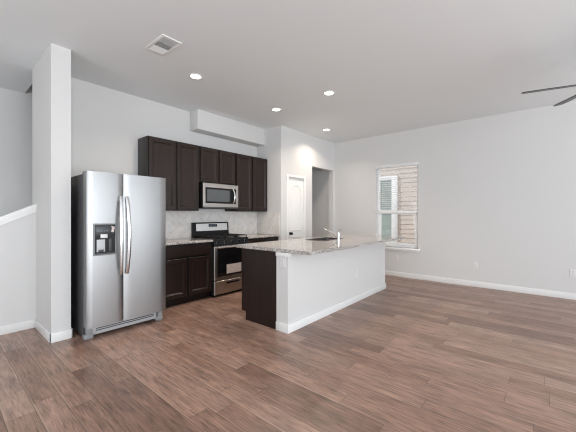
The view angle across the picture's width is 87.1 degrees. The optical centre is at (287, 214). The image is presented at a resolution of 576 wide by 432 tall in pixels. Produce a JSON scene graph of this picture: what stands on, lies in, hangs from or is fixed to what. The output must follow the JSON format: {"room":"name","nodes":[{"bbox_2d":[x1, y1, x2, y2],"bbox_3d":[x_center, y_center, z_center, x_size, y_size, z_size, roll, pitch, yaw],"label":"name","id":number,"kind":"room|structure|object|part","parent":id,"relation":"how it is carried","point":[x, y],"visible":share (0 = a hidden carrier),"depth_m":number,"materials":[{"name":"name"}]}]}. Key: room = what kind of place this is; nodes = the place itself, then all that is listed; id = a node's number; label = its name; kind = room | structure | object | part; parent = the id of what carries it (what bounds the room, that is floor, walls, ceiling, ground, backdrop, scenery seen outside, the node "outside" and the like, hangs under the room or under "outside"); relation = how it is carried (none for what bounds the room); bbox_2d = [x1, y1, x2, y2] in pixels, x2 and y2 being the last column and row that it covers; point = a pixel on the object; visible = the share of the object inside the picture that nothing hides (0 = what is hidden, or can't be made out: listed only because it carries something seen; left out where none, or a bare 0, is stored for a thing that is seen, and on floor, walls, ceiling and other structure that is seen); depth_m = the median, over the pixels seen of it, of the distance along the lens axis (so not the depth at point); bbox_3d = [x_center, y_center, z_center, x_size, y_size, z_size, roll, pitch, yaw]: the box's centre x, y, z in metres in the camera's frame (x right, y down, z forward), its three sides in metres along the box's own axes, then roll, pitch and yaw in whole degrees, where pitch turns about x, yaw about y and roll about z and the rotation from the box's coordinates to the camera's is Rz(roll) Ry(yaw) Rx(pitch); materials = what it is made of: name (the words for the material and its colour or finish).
{"room":"open-plan kitchen","nodes":[
{"label":"open-plan kitchen","id":0,"kind":"room"},
{"bbox_2d":[0,85,31,215],"bbox_3d":[-4.561,-1.296,3.527,0.120,5.200,5.900,0,0,40],"label":"wall","id":1,"kind":"structure","parent":0,"point":[15,107],"depth_m":4.28,"materials":[{"name":"white paint"}]},
{"bbox_2d":[0,212,35,325],"bbox_3d":[-3.612,0.612,2.790,0.120,1.385,1.998,0,0,40],"label":"wall","id":2,"kind":"structure","parent":0,"point":[18,236],"depth_m":3.40,"materials":[{"name":"white paint"}]},
{"bbox_2d":[0,319,34,334],"bbox_3d":[-3.566,1.255,2.741,0.014,0.098,1.984,0,0,40],"label":"baseboard","id":3,"kind":"structure","parent":2,"relation":"attached to","point":[15,327],"depth_m":3.38,"materials":[{"name":"white paint"}]},
{"bbox_2d":[0,204,36,224],"bbox_3d":[-3.619,0.365,2.782,0.170,0.987,2.018,0,0,40],"label":"trim","id":4,"kind":"structure","parent":2,"relation":"attached to","point":[30,209],"depth_m":3.38,"materials":[{"name":"white paint"}]},
{"bbox_2d":[32,43,70,332],"bbox_3d":[-2.687,-0.221,3.426,0.872,3.050,0.169,0,0,40],"label":"wall column","id":5,"kind":"structure","parent":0,"point":[51,75],"depth_m":3.18,"materials":[{"name":"white paint"}]},
{"bbox_2d":[35,319,72,343],"bbox_3d":[-2.638,1.255,3.385,0.771,0.098,0.197,0,0,40],"label":"baseboard","id":6,"kind":"structure","parent":5,"relation":"attached to","point":[66,334],"depth_m":3.16,"materials":[{"name":"white paint"}]},
{"bbox_2d":[71,77,256,211],"bbox_3d":[-1.769,-0.221,5.099,0.115,3.050,3.571,0,0,40],"label":"wall","id":7,"kind":"structure","parent":0,"point":[107,124],"depth_m":4.26,"materials":[{"name":"white paint"}]},
{"bbox_2d":[138,135,198,210],"bbox_3d":[-1.825,-0.592,4.688,0.328,1.056,0.832,0,0,40],"label":"upper cabinet","id":8,"kind":"object","parent":7,"relation":"attached to","point":[177,162],"visible":0.83,"depth_m":4.57,"materials":[{"name":"brown wood"}]},
{"bbox_3d":[-1.837,-0.592,4.434,0.019,1.032,0.402,0,0,40],"label":"door","id":9,"kind":"part","parent":8,"relation":"part of","materials":[{"name":"brown wood"}]},
{"bbox_3d":[-1.567,-0.592,4.753,0.019,1.032,0.371,0,0,40],"label":"door","id":10,"kind":"part","parent":8,"relation":"part of","materials":[{"name":"brown wood"}]},
{"bbox_2d":[199,146,234,184],"bbox_3d":[-1.310,-0.827,5.297,0.328,0.586,0.758,0,0,40],"label":"upper cabinet","id":11,"kind":"object","parent":7,"relation":"attached to","point":[216,166],"visible":0.76,"depth_m":5.15,"materials":[{"name":"brown wood"}]},
{"bbox_3d":[-1.311,-0.827,5.056,0.019,0.562,0.343,0,0,40],"label":"door","id":12,"kind":"part","parent":11,"relation":"part of","materials":[{"name":"brown wood"}]},
{"bbox_2d":[199,182,237,208],"bbox_3d":[-1.255,-0.314,5.259,0.454,0.412,0.736,0,0,40],"label":"microwave","id":13,"kind":"object","parent":11,"relation":"attached to","point":[211,195],"visible":0.93,"depth_m":5.10,"materials":[{"name":"silver metal"}]},
{"bbox_3d":[-1.069,-0.827,5.343,0.019,0.562,0.343,0,0,40],"label":"door","id":14,"kind":"part","parent":11,"relation":"part of","materials":[{"name":"brown wood"}]},
{"bbox_2d":[166,211,279,238],"bbox_3d":[-1.228,0.180,5.154,0.640,0.484,2.548,0,0,40],"label":"backsplash","id":15,"kind":"structure","parent":7,"relation":"attached to","point":[252,222],"depth_m":5.76,"materials":[{"name":"tile"}]},
{"bbox_2d":[225,153,266,211],"bbox_3d":[-0.799,-0.592,5.902,0.328,1.056,0.820,0,0,40],"label":"upper cabinet","id":16,"kind":"object","parent":7,"relation":"attached to","point":[250,171],"visible":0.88,"depth_m":5.77,"materials":[{"name":"brown wood"}]},
{"bbox_3d":[-0.814,-0.592,5.644,0.019,1.032,0.366,0,0,40],"label":"door","id":17,"kind":"part","parent":16,"relation":"part of","materials":[{"name":"brown wood"}]},
{"bbox_3d":[-0.551,-0.592,5.956,0.019,1.032,0.387,0,0,40],"label":"door","id":18,"kind":"part","parent":16,"relation":"part of","materials":[{"name":"brown wood"}]},
{"bbox_2d":[190,109,264,146],"bbox_3d":[-1.068,-1.582,5.659,0.233,0.328,1.570,0,0,40],"label":"wall","id":19,"kind":"structure","parent":0,"point":[202,122],"depth_m":5.44,"materials":[{"name":"white paint"}]},
{"bbox_2d":[257,127,275,234],"bbox_3d":[-0.400,-0.221,6.201,0.554,3.050,0.120,0,0,40],"label":"wall","id":20,"kind":"structure","parent":0,"point":[267,151],"depth_m":6.08,"materials":[{"name":"white paint"}]},
{"bbox_2d":[0,275,575,431],"bbox_3d":[0.354,1.354,1.798,10.020,0.100,9.844,0,0,40],"label":"floor","id":21,"kind":"structure","parent":0,"point":[411,355],"depth_m":2.54,"materials":[{"name":"brown wood"}]},
{"bbox_2d":[71,171,165,339],"bbox_3d":[-2.047,0.421,3.637,0.874,1.766,0.846,0,0,40],"label":"refrigerator","id":22,"kind":"object","parent":21,"relation":"on","point":[118,221],"visible":0.98,"depth_m":3.33,"materials":[{"name":"grey metal"}]},
{"bbox_3d":[-1.973,0.359,3.249,0.112,1.619,0.348,0,0,40],"label":"freezer door","id":23,"kind":"part","parent":22,"relation":"part of","materials":[{"name":"silver metal"}]},
{"bbox_3d":[-1.936,0.224,3.185,0.017,0.040,0.065,0,0,40],"label":"dispenser spout","id":24,"kind":"part","parent":22,"relation":"part of","materials":[{"name":"white plastic"}]},
{"bbox_3d":[-1.936,0.259,3.206,0.016,0.336,0.222,0,0,40],"label":"dispenser trim","id":25,"kind":"part","parent":22,"relation":"part of","materials":[{"name":"grey plastic"}]},
{"bbox_3d":[-1.929,0.167,3.200,0.010,0.124,0.194,0,0,40],"label":"dispenser control panel","id":26,"kind":"part","parent":22,"relation":"part of","materials":[{"name":"grey plastic"}]},
{"bbox_3d":[-1.815,0.224,3.301,0.038,0.856,0.089,0,0,-37],"label":"handle","id":27,"kind":"part","parent":22,"relation":"part of","materials":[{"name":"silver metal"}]},
{"bbox_3d":[-1.772,0.224,3.351,0.089,0.856,0.038,0,0,28],"label":"handle","id":28,"kind":"part","parent":22,"relation":"part of","materials":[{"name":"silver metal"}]},
{"bbox_3d":[-1.697,0.359,3.575,0.112,1.619,0.490,0,0,40],"label":"door","id":29,"kind":"part","parent":22,"relation":"part of","materials":[{"name":"silver metal"}]},
{"bbox_2d":[166,242,211,306],"bbox_3d":[-1.726,0.864,4.580,0.618,0.880,0.948,0,0,40],"label":"base cabinet","id":30,"kind":"object","parent":21,"relation":"on","point":[188,266],"visible":0.51,"depth_m":4.44,"materials":[{"name":"brown wood"}]},
{"bbox_3d":[-1.631,0.905,4.228,0.019,0.547,0.472,0,0,40],"label":"door","id":31,"kind":"part","parent":30,"relation":"part of","materials":[{"name":"brown wood"}]},
{"bbox_3d":[-1.496,0.525,4.389,0.019,0.158,0.893,0,0,40],"label":"drawer","id":32,"kind":"part","parent":30,"relation":"part of","materials":[{"name":"brown wood"}]},
{"bbox_2d":[166,238,212,245],"bbox_3d":[-1.715,0.406,4.570,0.624,0.032,0.957,0,0,40],"label":"countertop","id":33,"kind":"structure","parent":30,"relation":"on","point":[181,240],"depth_m":4.59,"materials":[{"name":"stone"}]},
{"bbox_3d":[-1.331,0.905,4.583,0.019,0.547,0.383,0,0,40],"label":"door","id":34,"kind":"part","parent":30,"relation":"part of","materials":[{"name":"brown wood"}]},
{"bbox_2d":[191,222,248,296],"bbox_3d":[-1.133,0.718,5.197,0.700,1.172,0.740,0,0,40],"label":"gas range","id":35,"kind":"object","parent":21,"relation":"on","point":[226,258],"visible":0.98,"depth_m":4.99,"materials":[{"name":"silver metal"}]},
{"bbox_2d":[199,236,242,239],"bbox_3d":[-1.154,0.398,5.215,0.555,0.022,0.740,0,0,40],"label":"cooktop","id":36,"kind":"object","parent":35,"relation":"in","point":[200,237],"depth_m":5.01,"materials":[{"name":"black metal"}]},
{"bbox_3d":[-0.888,0.519,4.990,0.057,0.026,0.680,0,0,40],"label":"handle","id":37,"kind":"part","parent":35,"relation":"part of","materials":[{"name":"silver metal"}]},
{"bbox_3d":[-0.928,1.159,5.024,0.053,0.210,0.732,0,0,40],"label":"storage drawer","id":38,"kind":"part","parent":35,"relation":"part of","materials":[{"name":"silver metal"}]},
{"bbox_3d":[-0.928,0.773,5.024,0.053,0.538,0.732,0,0,40],"label":"oven door","id":39,"kind":"part","parent":35,"relation":"part of","materials":[{"name":"silver metal"}]},
{"bbox_3d":[-0.945,0.443,5.038,0.073,0.107,0.736,0,0,40],"label":"control panel","id":40,"kind":"part","parent":35,"relation":"part of","materials":[{"name":"black metal"}]},
{"bbox_2d":[242,248,275,328],"bbox_3d":[0.504,0.864,4.648,0.591,0.880,2.668,0,0,40],"label":"base cabinet","id":41,"kind":"object","parent":21,"relation":"on","point":[258,266],"visible":0.24,"depth_m":3.61,"materials":[{"name":"brown wood"}]},
{"bbox_2d":[236,234,404,254],"bbox_3d":[0.683,0.403,4.588,1.180,0.038,2.800,0,0,40],"label":"countertop","id":42,"kind":"structure","parent":41,"relation":"on","point":[302,246],"depth_m":3.92,"materials":[{"name":"stone"}]},
{"bbox_2d":[305,237,343,240],"bbox_3d":[0.584,0.481,4.789,0.346,0.206,0.626,0,0,40],"label":"sink","id":43,"kind":"object","parent":42,"relation":"in","point":[322,238],"visible":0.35,"depth_m":4.92,"materials":[{"name":"grey metal"}]},
{"bbox_2d":[324,228,341,239],"bbox_3d":[0.692,0.297,4.685,0.318,0.173,0.060,0,0,40],"label":"faucet","id":44,"kind":"object","parent":42,"relation":"on","point":[338,232],"visible":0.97,"depth_m":4.61,"materials":[{"name":"silver metal"}]},
{"bbox_2d":[248,237,277,242],"bbox_3d":[-0.675,0.864,5.823,0.618,0.880,0.800,0,0,40],"label":"base cabinet","id":45,"kind":"object","parent":21,"relation":"on","point":[266,239],"visible":0.03,"depth_m":5.61,"materials":[{"name":"brown wood"}]},
{"bbox_2d":[242,234,278,238],"bbox_3d":[-0.667,0.406,5.810,0.624,0.032,0.797,0,0,40],"label":"countertop","id":46,"kind":"structure","parent":45,"relation":"on","point":[250,236],"depth_m":5.70,"materials":[{"name":"stone"}]},
{"bbox_3d":[-0.461,0.811,5.643,0.020,0.775,0.798,0,0,40],"label":"frame","id":47,"kind":"part","parent":45,"relation":"part of","materials":[{"name":"brown wood"}]},
{"bbox_2d":[0,0,575,142],"bbox_3d":[0.354,-1.896,1.798,10.020,0.300,9.844,0,0,40],"label":"ceiling","id":48,"kind":"structure","parent":0,"point":[391,66],"depth_m":3.34,"materials":[{"name":"white paint"}]},
{"bbox_2d":[145,34,181,55],"bbox_3d":[-1.284,-1.739,3.121,0.370,0.014,0.210,0,0,40],"label":"ceiling vent","id":49,"kind":"object","parent":48,"relation":"in","point":[163,45],"visible":1,"depth_m":3.11,"materials":[{"name":"white metal"}]},
{"bbox_2d":[188,73,202,79],"bbox_3d":[-1.163,-1.743,3.821,0.184,0.006,0.184,0,0,40],"label":"recessed light","id":50,"kind":"object","parent":48,"relation":"in","point":[195,76],"visible":1,"depth_m":3.82,"materials":[{"name":"white paint"}]},
{"bbox_2d":[271,108,281,111],"bbox_3d":[-0.195,-1.743,5.021,0.184,0.006,0.184,0,0,40],"label":"recessed light","id":51,"kind":"object","parent":48,"relation":"in","point":[272,109],"visible":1,"depth_m":5.01,"materials":[{"name":"white paint"}]},
{"bbox_2d":[323,90,334,95],"bbox_3d":[0.588,-1.743,4.344,0.184,0.006,0.184,0,0,40],"label":"recessed light","id":52,"kind":"object","parent":48,"relation":"in","point":[329,92],"visible":1,"depth_m":4.35,"materials":[{"name":"white paint"}]},
{"bbox_2d":[521,84,575,105],"bbox_3d":[3.057,-1.471,2.905,1.291,0.550,1.258,0,0,40],"label":"ceiling fan","id":53,"kind":"object","parent":48,"relation":"hanging from","point":[553,88],"visible":1,"depth_m":3.17,"materials":[{"name":"grey"}]},
{"bbox_3d":[2.717,-1.296,3.117,0.504,0.031,0.119,0,0,26],"label":"blade","id":54,"kind":"part","parent":53,"relation":"part of","materials":[{"name":"grey"}]},
{"bbox_3d":[3.156,-1.296,3.348,0.119,0.031,0.504,0,0,8],"label":"blade","id":55,"kind":"part","parent":53,"relation":"part of","materials":[{"name":"grey"}]},
{"bbox_2d":[276,125,333,240],"bbox_3d":[0.453,-0.221,6.688,0.120,3.050,1.966,0,0,40],"label":"wall","id":56,"kind":"structure","parent":0,"point":[297,152],"depth_m":6.40,"materials":[{"name":"white paint"}]},
{"bbox_2d":[289,177,302,238],"bbox_3d":[0.175,0.268,6.261,0.098,2.048,0.510,0,0,40],"label":"door","id":57,"kind":"structure","parent":56,"relation":"in","point":[295,185],"depth_m":6.26,"materials":[{"name":"white paint"}]},
{"bbox_3d":[0.166,0.229,6.268,0.010,1.710,0.330,0,0,40],"label":"panel moulding","id":58,"kind":"part","parent":57,"relation":"part of","materials":[{"name":"white paint"}]},
{"bbox_2d":[287,174,305,239],"bbox_3d":[0.133,0.246,6.297,0.136,2.115,0.620,0,0,40],"label":"trim","id":59,"kind":"structure","parent":56,"relation":"attached to","point":[288,175],"depth_m":6.45,"materials":[{"name":"white paint"}]},
{"bbox_2d":[276,242,384,324],"bbox_3d":[0.795,0.863,4.402,0.169,0.882,2.668,0,0,40],"label":"wall","id":60,"kind":"structure","parent":0,"point":[307,285],"depth_m":3.88,"materials":[{"name":"white paint"}]},
{"bbox_2d":[280,257,284,267],"bbox_3d":[-0.060,0.529,3.371,0.072,0.118,0.010,0,0,40],"label":"wall outlet","id":61,"kind":"object","parent":60,"relation":"attached to","point":[282,259],"visible":1,"depth_m":3.37,"materials":[{"name":"white plastic"}]},
{"bbox_2d":[276,252,291,256],"bbox_3d":[-0.049,0.444,3.391,0.185,0.044,0.066,0,0,40],"label":"trim","id":62,"kind":"structure","parent":60,"relation":"attached to","point":[277,253],"depth_m":3.35,"materials":[{"name":"white paint"}]},
{"bbox_2d":[276,283,385,333],"bbox_3d":[0.800,1.255,4.397,0.183,0.098,2.696,0,0,40],"label":"baseboard","id":63,"kind":"structure","parent":60,"relation":"attached to","point":[296,325],"depth_m":3.86,"materials":[{"name":"white paint"}]},
{"bbox_2d":[312,101,575,293],"bbox_3d":[3.486,-0.221,5.504,10.020,3.050,0.140,0,0,40],"label":"wall","id":64,"kind":"structure","parent":0,"point":[496,192],"depth_m":5.44,"materials":[{"name":"white paint"}]},
{"bbox_2d":[377,165,419,251],"bbox_3d":[2.321,-0.165,6.456,0.968,1.832,0.180,0,0,40],"label":"window","id":65,"kind":"structure","parent":64,"relation":"in","point":[392,246],"depth_m":6.42,"materials":[{"name":"white plastic"}]},
{"bbox_2d":[375,161,418,212],"bbox_3d":[2.308,-0.560,6.440,0.922,1.038,0.074,0,0,40],"label":"window blind","id":66,"kind":"object","parent":65,"relation":"attached to","point":[417,162],"visible":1,"depth_m":6.41,"materials":[{"name":"white plastic"}]},
{"bbox_3d":[2.315,-0.057,6.448,0.882,0.032,0.050,0,0,40],"label":"rail","id":67,"kind":"part","parent":66,"relation":"part of","materials":[{"name":"white plastic"}]},
{"bbox_3d":[2.350,0.279,6.490,0.808,0.720,0.050,0,0,40],"label":"sash","id":68,"kind":"part","parent":65,"relation":"part of","materials":[{"name":"white plastic"}]},
{"bbox_3d":[2.302,0.720,6.433,0.968,0.062,0.120,0,0,40],"label":"sill","id":69,"kind":"part","parent":65,"relation":"part of","materials":[{"name":"white plastic"}]},
{"bbox_2d":[473,262,477,268],"bbox_3d":[3.394,0.916,5.484,0.072,0.118,0.010,0,0,40],"label":"wall outlet","id":70,"kind":"object","parent":64,"relation":"attached to","point":[475,264],"visible":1,"depth_m":5.48,"materials":[{"name":"white plastic"}]},
{"bbox_2d":[385,270,575,299],"bbox_3d":[3.505,1.255,5.387,9.600,0.098,0.014,0,0,40],"label":"baseboard","id":71,"kind":"structure","parent":64,"relation":"attached to","point":[572,296],"depth_m":5.35,"materials":[{"name":"white paint"}]},
{"bbox_2d":[570,269,575,276],"bbox_3d":[4.375,0.896,4.655,0.072,0.118,0.010,0,0,40],"label":"wall outlet","id":72,"kind":"object","parent":64,"relation":"attached to","point":[572,271],"visible":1,"depth_m":4.65,"materials":[{"name":"white plastic"}]},
{"label":"outside","id":73,"kind":"structure","parent":0,"visible":0},
{"bbox_3d":[3.803,1.529,9.148,12.000,0.150,5.116,0,0,40],"label":"ground","id":74,"kind":"structure","parent":73,"visible":0},
{"bbox_2d":[380,165,416,243],"bbox_3d":[3.378,-0.866,9.806,10.500,4.639,0.260,0,0,40],"label":"neighboring house","id":75,"kind":"structure","parent":74,"relation":"on","point":[399,225],"depth_m":9.58,"materials":[{"name":"beige brick"}]}
]}

